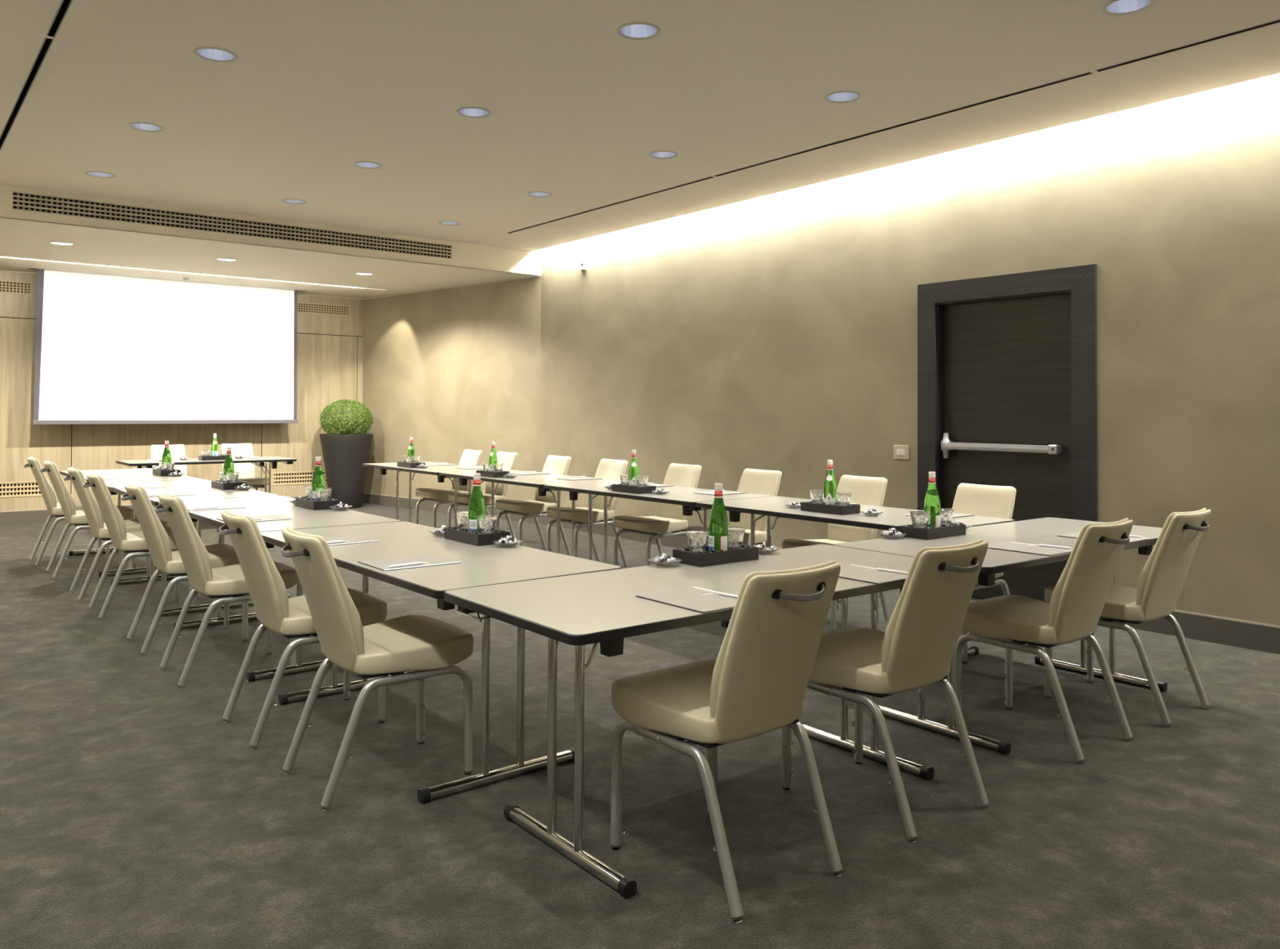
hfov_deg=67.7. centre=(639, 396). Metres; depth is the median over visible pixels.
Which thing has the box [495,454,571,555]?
banquet chair
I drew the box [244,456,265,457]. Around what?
pad
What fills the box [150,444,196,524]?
banquet chair
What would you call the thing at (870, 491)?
cushion
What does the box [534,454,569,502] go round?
chair backrest
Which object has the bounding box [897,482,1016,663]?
banquet chair
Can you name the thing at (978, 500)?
chair backrest
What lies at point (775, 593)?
socket
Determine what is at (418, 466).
glass dish
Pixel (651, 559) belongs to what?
glass dish
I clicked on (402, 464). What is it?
tray
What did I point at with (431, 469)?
folding table
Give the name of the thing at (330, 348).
wall
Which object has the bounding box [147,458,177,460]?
pad
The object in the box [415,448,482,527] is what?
banquet chair
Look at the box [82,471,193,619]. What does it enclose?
banquet chair
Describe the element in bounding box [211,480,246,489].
tray
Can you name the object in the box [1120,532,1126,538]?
socket
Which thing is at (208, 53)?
recessed light
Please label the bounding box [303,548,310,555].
socket
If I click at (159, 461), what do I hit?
tumbler
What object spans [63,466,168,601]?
banquet chair
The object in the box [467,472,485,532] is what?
water bottle
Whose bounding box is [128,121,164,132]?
recessed light
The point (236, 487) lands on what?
glass dish
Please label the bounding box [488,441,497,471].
water bottle
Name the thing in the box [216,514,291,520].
pad
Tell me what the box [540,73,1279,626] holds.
wall
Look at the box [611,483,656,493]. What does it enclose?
tray
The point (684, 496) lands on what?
folding table
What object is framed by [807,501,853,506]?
pebbles
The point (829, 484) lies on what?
water bottle
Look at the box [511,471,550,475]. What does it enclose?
pad
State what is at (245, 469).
chair backrest
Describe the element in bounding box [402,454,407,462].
tumbler
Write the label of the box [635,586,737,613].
pad
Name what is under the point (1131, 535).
ballpoint pen
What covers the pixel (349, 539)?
pad
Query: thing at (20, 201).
ceiling vent
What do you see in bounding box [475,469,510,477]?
tray
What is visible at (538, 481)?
folding table
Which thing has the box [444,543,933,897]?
folding table
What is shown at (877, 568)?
ballpoint pen
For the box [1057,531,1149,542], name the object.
pad
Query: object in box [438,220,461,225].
recessed light
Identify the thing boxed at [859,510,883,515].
glass dish
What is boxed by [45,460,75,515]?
chair backrest
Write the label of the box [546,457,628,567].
banquet chair
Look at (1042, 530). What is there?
folding table
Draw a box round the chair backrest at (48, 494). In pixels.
[29,456,57,506]
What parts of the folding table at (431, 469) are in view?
leg, leg, leg, leg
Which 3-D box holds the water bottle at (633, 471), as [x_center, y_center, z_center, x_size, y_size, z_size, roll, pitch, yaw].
[-0.043,0.510,6.617,0.073,0.285,0.075,0,-1,0]
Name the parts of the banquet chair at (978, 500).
leg, seat frame, seat, leg, backrest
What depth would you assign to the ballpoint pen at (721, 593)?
2.88 m
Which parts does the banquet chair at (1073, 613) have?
leg, leg, seat frame, seat, seat, leg, backrest, leg, handle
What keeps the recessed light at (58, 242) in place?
in the ceiling at (25, 246)
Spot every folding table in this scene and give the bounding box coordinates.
[59,467,202,577]
[106,479,279,616]
[115,456,296,493]
[158,495,401,681]
[260,520,622,803]
[362,461,505,526]
[439,469,617,555]
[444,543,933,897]
[543,480,774,563]
[695,496,1015,656]
[832,516,1167,754]
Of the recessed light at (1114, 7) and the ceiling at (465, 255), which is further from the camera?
the ceiling at (465, 255)
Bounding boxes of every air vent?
[0,280,31,294]
[0,480,48,497]
[272,470,326,484]
[297,302,349,315]
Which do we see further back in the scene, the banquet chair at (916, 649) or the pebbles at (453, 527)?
the pebbles at (453, 527)
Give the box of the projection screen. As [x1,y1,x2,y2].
[32,268,297,424]
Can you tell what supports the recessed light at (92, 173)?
in the ceiling at (314, 89)
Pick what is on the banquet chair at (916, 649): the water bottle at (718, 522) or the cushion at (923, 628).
the cushion at (923, 628)
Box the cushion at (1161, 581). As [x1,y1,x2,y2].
[1135,507,1206,605]
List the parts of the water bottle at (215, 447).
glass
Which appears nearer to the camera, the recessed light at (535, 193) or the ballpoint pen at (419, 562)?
the ballpoint pen at (419, 562)
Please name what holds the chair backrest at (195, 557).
on the banquet chair at (227, 581)
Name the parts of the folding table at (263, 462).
leg, leg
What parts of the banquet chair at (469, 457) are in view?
leg, seat frame, leg, seat, backrest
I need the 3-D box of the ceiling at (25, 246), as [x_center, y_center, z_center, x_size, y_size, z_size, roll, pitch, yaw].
[-4.683,-1.521,10.452,6.224,0.200,3.576,1,-1,-39]
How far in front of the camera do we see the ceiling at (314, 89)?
5.43 m
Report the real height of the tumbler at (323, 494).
0.085 m
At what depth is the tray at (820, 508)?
5.28 m
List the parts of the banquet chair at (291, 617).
handle, leg, backrest, leg, seat, seat, leg, leg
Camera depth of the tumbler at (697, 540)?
3.52 m
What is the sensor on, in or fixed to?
attached to the wall at (777, 331)
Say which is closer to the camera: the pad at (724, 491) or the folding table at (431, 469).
the pad at (724, 491)
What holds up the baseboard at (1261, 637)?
attached to the wall at (777, 331)
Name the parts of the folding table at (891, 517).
leg, leg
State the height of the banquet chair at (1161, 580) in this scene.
0.893 m
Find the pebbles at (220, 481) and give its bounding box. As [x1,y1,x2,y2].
[213,480,241,483]
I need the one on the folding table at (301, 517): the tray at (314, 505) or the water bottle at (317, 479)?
the tray at (314, 505)
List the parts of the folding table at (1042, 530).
leg, leg, leg, leg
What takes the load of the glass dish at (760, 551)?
on the folding table at (603, 607)
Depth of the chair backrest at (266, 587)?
3.75 m
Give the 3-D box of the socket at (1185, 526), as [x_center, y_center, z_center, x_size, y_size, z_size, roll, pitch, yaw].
[2.300,0.546,4.027,0.029,0.025,0.016,1,-1,-39]
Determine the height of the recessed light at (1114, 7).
0.144 m
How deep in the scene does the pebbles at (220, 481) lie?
6.75 m
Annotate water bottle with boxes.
[161,440,171,469]
[211,433,218,455]
[222,446,234,481]
[311,456,324,499]
[407,436,414,462]
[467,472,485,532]
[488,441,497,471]
[628,449,639,485]
[708,482,728,551]
[823,459,836,504]
[924,471,940,527]
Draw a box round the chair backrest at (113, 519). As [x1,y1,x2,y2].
[89,471,126,539]
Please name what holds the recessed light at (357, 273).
in the ceiling at (25, 246)
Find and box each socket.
[236,527,241,533]
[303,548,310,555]
[771,589,782,599]
[816,582,826,591]
[937,562,946,570]
[970,556,977,564]
[1098,535,1105,542]
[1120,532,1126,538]
[1182,523,1188,528]
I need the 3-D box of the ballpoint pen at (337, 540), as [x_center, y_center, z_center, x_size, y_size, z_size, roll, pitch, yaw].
[-1.300,0.606,3.969,0.146,0.011,0.009,1,-1,-43]
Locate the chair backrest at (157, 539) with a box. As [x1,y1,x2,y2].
[128,482,172,560]
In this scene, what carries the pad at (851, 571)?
on the folding table at (603, 607)
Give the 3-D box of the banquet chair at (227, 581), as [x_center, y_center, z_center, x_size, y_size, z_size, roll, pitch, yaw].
[-2.071,0.921,4.764,0.640,0.893,0.458,1,-1,-38]
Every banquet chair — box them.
[23,456,109,566]
[40,460,133,579]
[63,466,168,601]
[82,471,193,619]
[120,482,248,655]
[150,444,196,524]
[154,492,297,688]
[218,508,387,749]
[221,443,268,492]
[280,525,473,810]
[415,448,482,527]
[447,451,518,539]
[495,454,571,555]
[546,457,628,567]
[610,560,842,922]
[613,462,702,565]
[685,467,782,546]
[782,474,889,631]
[782,538,988,842]
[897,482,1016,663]
[955,517,1133,764]
[1044,507,1210,727]
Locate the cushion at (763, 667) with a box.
[710,560,835,718]
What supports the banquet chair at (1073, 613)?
on the floor
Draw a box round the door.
[917,263,1097,601]
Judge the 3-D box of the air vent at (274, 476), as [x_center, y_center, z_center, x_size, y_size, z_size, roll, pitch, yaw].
[-4.518,1.087,12.852,0.840,0.173,0.022,1,-1,-39]
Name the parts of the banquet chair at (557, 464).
leg, seat, seat, seat frame, leg, leg, leg, backrest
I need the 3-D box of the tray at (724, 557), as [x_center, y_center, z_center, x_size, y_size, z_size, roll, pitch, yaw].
[0.287,0.595,3.604,0.300,0.047,0.154,1,-1,-39]
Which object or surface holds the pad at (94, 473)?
on the folding table at (140, 474)
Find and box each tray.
[152,468,180,475]
[198,454,226,460]
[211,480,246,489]
[295,497,341,510]
[397,461,425,467]
[444,526,510,546]
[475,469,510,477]
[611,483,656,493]
[672,544,758,566]
[800,501,860,515]
[897,522,965,539]
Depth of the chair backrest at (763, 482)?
6.73 m
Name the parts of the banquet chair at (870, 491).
seat, leg, leg, backrest, leg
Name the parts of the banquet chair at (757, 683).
leg, seat frame, seat, leg, leg, seat, backrest, handle, leg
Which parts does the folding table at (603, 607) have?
leg, leg, leg, leg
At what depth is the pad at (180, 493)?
6.26 m
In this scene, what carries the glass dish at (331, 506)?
on the folding table at (301, 517)
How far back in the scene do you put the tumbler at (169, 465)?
7.99 m
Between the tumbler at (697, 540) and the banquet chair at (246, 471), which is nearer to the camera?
the tumbler at (697, 540)
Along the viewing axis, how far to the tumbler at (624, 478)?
6.66 m
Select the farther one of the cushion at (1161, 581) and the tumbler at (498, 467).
the tumbler at (498, 467)
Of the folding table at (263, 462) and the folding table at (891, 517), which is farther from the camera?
the folding table at (263, 462)
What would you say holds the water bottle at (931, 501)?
on the tray at (957, 530)
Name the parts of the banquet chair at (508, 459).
leg, seat, seat frame, leg, leg, backrest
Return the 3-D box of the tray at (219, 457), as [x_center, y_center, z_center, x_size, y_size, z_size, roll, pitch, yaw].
[-4.672,0.670,10.483,0.300,0.047,0.154,1,-1,-39]
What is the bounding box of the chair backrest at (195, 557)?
[161,492,213,581]
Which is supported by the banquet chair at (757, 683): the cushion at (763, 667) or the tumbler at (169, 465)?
the cushion at (763, 667)
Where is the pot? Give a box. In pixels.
[319,433,373,508]
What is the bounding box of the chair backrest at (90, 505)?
[70,466,104,528]
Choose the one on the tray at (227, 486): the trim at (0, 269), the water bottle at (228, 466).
the water bottle at (228, 466)
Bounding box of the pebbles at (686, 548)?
[679,544,751,553]
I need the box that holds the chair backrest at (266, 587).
[225,508,288,617]
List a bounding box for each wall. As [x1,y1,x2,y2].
[0,271,363,511]
[362,275,541,499]
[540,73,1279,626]
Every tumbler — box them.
[158,460,161,468]
[163,461,175,470]
[201,448,209,456]
[217,470,222,480]
[219,448,226,455]
[226,471,239,482]
[304,484,311,498]
[315,487,332,501]
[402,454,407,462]
[410,455,420,462]
[456,511,468,529]
[476,514,497,533]
[482,462,488,471]
[493,462,503,471]
[618,474,628,484]
[635,475,648,486]
[685,529,710,552]
[728,526,746,549]
[808,488,823,503]
[835,491,851,506]
[909,510,929,528]
[940,507,954,527]
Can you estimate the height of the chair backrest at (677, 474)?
0.486 m
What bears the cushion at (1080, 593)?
on the banquet chair at (1073, 613)
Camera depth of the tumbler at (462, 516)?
4.16 m
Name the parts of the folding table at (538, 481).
leg, leg, leg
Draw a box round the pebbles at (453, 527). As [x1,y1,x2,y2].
[448,526,502,533]
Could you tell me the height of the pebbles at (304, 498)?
0.056 m
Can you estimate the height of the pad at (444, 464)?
0.005 m
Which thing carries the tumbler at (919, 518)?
on the pebbles at (955, 523)
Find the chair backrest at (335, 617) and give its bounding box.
[287,525,364,654]
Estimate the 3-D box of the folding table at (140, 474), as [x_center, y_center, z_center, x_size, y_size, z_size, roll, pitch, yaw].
[-4.358,1.031,8.098,0.746,0.740,1.800,1,-1,-39]
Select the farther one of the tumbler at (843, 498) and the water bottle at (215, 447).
the water bottle at (215, 447)
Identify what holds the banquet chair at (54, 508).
on the floor
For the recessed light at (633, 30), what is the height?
0.144 m
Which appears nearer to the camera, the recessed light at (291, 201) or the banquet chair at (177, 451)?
the recessed light at (291, 201)
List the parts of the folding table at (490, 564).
leg, leg, leg, leg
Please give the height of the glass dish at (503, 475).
0.020 m
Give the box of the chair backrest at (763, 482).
[730,467,780,531]
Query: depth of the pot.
12.46 m
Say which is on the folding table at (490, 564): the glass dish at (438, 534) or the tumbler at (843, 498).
the glass dish at (438, 534)
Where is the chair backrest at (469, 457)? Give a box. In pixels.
[452,448,481,490]
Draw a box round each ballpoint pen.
[193,506,218,509]
[326,539,344,543]
[385,560,422,567]
[717,591,737,597]
[876,567,908,573]
[1038,543,1072,548]
[1128,534,1143,537]
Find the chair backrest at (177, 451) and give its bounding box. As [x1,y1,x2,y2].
[151,444,186,475]
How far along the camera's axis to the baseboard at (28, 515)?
10.86 m
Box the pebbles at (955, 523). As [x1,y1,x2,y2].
[903,522,959,528]
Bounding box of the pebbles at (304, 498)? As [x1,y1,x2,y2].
[300,497,335,501]
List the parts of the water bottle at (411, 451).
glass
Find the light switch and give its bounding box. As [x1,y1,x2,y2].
[893,444,909,459]
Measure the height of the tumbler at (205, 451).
0.085 m
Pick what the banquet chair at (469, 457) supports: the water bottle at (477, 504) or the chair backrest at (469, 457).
the chair backrest at (469, 457)
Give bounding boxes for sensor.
[578,259,586,271]
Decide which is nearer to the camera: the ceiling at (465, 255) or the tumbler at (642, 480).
the tumbler at (642, 480)
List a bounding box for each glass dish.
[168,473,184,476]
[234,486,253,489]
[328,505,352,510]
[416,465,428,467]
[428,529,444,536]
[493,539,523,546]
[502,475,517,477]
[647,556,681,566]
[651,490,670,493]
[758,546,779,553]
[784,503,800,507]
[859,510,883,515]
[877,531,906,538]
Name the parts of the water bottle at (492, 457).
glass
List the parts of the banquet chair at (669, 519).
leg, seat, seat frame, leg, seat, leg, leg, backrest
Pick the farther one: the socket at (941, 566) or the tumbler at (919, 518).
the tumbler at (919, 518)
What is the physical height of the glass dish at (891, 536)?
0.020 m
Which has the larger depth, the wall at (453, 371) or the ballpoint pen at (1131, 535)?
the wall at (453, 371)
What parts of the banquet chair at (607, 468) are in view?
leg, seat, leg, seat frame, seat, leg, leg, backrest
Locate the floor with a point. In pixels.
(133, 815)
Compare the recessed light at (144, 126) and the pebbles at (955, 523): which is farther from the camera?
the recessed light at (144, 126)
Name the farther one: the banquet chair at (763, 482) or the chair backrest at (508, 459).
the chair backrest at (508, 459)
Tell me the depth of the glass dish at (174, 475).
7.90 m
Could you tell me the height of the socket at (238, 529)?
0.025 m
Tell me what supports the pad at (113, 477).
on the folding table at (140, 474)
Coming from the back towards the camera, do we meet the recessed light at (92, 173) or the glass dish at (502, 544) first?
the recessed light at (92, 173)
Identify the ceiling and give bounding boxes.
[0,0,1279,251]
[0,183,541,275]
[0,217,540,298]
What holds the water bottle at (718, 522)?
on the tray at (724, 557)
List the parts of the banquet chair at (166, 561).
handle, leg, backrest, leg, seat, seat, leg, leg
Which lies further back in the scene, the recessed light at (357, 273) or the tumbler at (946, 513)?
the recessed light at (357, 273)
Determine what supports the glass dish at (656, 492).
on the folding table at (684, 496)
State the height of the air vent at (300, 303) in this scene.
0.147 m
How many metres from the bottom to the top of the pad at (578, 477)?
0.005 m
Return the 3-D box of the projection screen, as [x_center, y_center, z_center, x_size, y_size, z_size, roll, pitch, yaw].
[-5.624,-0.601,11.579,2.940,1.856,0.028,1,-1,-39]
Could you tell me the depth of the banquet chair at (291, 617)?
3.79 m
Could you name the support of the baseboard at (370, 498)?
attached to the wall at (453, 371)
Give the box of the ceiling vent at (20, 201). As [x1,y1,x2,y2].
[12,191,451,258]
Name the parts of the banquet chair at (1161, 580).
leg, leg, seat, seat frame, seat, leg, backrest, leg, handle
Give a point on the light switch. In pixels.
(900, 451)
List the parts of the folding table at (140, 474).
leg, leg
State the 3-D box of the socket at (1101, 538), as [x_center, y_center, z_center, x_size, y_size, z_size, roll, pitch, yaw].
[1.746,0.538,3.611,0.029,0.025,0.016,1,-1,-39]
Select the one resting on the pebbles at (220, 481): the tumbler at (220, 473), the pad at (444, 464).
the tumbler at (220, 473)
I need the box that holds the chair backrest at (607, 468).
[587,457,626,510]
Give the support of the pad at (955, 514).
on the folding table at (891, 517)
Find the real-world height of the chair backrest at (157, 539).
0.486 m
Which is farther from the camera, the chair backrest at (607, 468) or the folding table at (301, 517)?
the chair backrest at (607, 468)
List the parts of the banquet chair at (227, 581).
handle, leg, backrest, leg, seat, seat frame, seat, leg, leg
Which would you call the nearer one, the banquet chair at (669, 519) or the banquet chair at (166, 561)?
the banquet chair at (166, 561)
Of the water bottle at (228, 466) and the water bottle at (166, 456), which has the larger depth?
the water bottle at (166, 456)
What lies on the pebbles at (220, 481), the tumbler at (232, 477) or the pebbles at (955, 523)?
the tumbler at (232, 477)
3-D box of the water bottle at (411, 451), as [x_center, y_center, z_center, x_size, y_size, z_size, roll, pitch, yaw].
[-2.246,0.540,9.364,0.073,0.285,0.075,0,-1,21]
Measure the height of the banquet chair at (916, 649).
0.893 m
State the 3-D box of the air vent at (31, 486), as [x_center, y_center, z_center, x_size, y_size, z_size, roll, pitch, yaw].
[-7.533,1.039,10.442,1.822,0.173,0.022,1,-1,-39]
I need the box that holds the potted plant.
[319,398,373,508]
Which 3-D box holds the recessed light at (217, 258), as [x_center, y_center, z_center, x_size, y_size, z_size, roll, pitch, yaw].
[-4.288,-1.495,9.891,0.212,0.144,0.212,1,-1,-39]
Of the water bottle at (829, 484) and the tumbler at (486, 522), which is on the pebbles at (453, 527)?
the tumbler at (486, 522)
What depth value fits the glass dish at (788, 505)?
5.54 m
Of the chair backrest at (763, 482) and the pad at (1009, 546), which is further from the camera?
the chair backrest at (763, 482)
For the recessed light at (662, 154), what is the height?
0.144 m
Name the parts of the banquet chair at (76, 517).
handle, backrest, leg, leg, seat, seat, leg, leg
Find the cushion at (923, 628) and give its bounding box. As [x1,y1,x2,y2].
[881,538,982,672]
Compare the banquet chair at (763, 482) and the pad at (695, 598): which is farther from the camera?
the banquet chair at (763, 482)
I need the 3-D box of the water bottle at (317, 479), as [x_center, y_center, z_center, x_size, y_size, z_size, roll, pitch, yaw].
[-1.855,0.486,5.496,0.075,0.285,0.074,0,-1,37]
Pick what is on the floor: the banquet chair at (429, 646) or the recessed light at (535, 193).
the banquet chair at (429, 646)
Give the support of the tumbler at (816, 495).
on the pebbles at (823, 503)
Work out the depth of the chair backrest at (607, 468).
8.04 m
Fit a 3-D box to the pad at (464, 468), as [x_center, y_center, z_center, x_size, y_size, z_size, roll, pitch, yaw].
[-1.582,0.687,9.204,0.304,0.005,0.240,1,-1,-39]
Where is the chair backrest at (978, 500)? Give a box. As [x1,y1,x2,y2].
[951,482,1014,519]
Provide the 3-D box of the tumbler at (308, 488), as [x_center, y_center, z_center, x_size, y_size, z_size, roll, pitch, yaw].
[-1.913,0.563,5.569,0.090,0.085,0.090,1,-1,-39]
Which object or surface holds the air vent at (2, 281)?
in the wall at (330, 348)
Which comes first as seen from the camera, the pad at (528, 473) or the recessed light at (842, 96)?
the recessed light at (842, 96)
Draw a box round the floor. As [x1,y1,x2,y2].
[0,502,1279,948]
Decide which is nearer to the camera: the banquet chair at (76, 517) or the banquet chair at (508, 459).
the banquet chair at (76, 517)
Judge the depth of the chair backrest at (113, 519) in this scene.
5.96 m
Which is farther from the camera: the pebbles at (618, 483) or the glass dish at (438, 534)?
the pebbles at (618, 483)
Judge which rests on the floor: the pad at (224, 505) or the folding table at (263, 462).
the folding table at (263, 462)
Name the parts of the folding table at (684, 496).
leg, leg, leg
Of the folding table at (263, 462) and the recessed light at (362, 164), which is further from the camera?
the folding table at (263, 462)
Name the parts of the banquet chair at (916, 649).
leg, seat frame, leg, seat, leg, seat, backrest, handle, leg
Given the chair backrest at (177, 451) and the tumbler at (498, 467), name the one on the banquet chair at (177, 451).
the chair backrest at (177, 451)
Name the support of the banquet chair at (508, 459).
on the floor
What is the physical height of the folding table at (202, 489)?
0.740 m
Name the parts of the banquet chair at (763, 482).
seat, backrest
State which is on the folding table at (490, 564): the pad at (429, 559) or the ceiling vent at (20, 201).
the pad at (429, 559)
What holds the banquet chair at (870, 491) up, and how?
on the floor
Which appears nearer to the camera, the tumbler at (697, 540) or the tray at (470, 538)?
the tumbler at (697, 540)
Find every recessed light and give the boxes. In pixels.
[48,240,75,244]
[84,170,115,177]
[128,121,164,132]
[193,46,238,62]
[214,257,237,261]
[280,198,306,204]
[352,160,382,168]
[354,271,373,275]
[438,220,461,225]
[456,106,491,118]
[526,191,551,197]
[616,22,661,39]
[648,150,678,159]
[824,90,862,102]
[1101,0,1155,15]
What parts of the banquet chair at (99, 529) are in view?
handle, leg, backrest, leg, seat, leg, leg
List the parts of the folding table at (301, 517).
leg, leg, leg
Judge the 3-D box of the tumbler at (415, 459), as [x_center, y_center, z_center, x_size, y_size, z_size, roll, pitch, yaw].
[-2.187,0.615,9.290,0.090,0.085,0.090,1,-1,-39]
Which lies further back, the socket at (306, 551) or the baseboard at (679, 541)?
the baseboard at (679, 541)
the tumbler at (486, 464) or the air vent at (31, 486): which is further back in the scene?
the air vent at (31, 486)
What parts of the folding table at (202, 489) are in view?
leg, leg, leg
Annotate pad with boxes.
[66,471,111,474]
[84,476,131,479]
[111,484,165,488]
[146,491,195,497]
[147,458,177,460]
[186,503,246,511]
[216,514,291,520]
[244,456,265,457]
[323,534,379,545]
[357,553,462,570]
[425,462,458,465]
[457,466,483,469]
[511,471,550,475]
[557,476,602,479]
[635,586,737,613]
[646,483,673,486]
[693,489,747,495]
[838,564,907,584]
[903,512,973,517]
[987,541,1072,555]
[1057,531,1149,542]
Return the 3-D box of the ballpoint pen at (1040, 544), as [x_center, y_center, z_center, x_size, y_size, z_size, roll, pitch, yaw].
[1.721,0.619,3.950,0.009,0.011,0.146,1,-1,-43]
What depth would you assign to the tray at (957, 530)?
4.28 m
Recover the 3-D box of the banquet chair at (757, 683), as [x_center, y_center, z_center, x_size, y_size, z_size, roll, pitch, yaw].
[0.255,0.903,2.759,0.458,0.893,0.639,1,-1,-39]
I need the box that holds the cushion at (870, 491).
[827,474,885,542]
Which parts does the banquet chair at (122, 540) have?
handle, leg, backrest, leg, seat, seat, seat frame, leg, leg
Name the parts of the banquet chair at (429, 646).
handle, leg, backrest, leg, seat, seat, seat frame, leg, leg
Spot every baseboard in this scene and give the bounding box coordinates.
[0,495,306,524]
[362,492,538,523]
[538,515,781,548]
[1099,609,1279,653]
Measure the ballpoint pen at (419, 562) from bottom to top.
0.011 m
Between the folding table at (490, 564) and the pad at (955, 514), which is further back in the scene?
the pad at (955, 514)
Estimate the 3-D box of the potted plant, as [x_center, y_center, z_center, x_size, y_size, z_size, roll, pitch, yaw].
[-3.904,0.748,12.694,0.695,1.443,0.691,0,-1,32]
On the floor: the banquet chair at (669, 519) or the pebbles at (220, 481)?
the banquet chair at (669, 519)
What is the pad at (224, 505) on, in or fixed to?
on the folding table at (301, 517)
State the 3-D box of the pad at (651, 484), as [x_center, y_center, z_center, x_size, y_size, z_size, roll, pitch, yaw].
[0.060,0.665,7.150,0.304,0.005,0.240,1,-1,-39]
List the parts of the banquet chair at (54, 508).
handle, backrest, leg, leg, seat, leg, leg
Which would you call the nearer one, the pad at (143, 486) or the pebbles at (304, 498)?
the pebbles at (304, 498)
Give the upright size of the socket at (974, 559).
0.025 m
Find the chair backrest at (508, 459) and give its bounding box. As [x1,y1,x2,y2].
[484,451,516,495]
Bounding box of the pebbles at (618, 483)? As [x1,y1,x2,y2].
[616,483,650,486]
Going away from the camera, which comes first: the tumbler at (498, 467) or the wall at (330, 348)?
the tumbler at (498, 467)
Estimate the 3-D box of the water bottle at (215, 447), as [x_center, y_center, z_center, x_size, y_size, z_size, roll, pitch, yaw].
[-4.671,0.545,10.484,0.074,0.285,0.074,1,-1,-24]
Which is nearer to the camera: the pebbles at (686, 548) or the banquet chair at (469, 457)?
the pebbles at (686, 548)
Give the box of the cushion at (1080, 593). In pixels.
[1048,517,1128,626]
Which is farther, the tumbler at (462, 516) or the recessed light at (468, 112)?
the recessed light at (468, 112)
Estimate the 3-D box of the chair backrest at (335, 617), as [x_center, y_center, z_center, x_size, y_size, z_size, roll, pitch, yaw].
[-1.097,0.701,3.308,0.190,0.486,0.366,1,-1,-38]
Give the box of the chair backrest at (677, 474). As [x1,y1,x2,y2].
[656,462,699,519]
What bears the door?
in the wall at (777, 331)
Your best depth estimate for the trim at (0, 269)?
12.14 m
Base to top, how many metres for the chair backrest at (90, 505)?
0.486 m
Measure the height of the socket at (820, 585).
0.025 m
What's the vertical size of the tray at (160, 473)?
0.047 m
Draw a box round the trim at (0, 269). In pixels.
[0,269,540,299]
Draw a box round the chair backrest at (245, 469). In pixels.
[221,443,255,478]
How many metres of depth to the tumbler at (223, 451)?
10.51 m

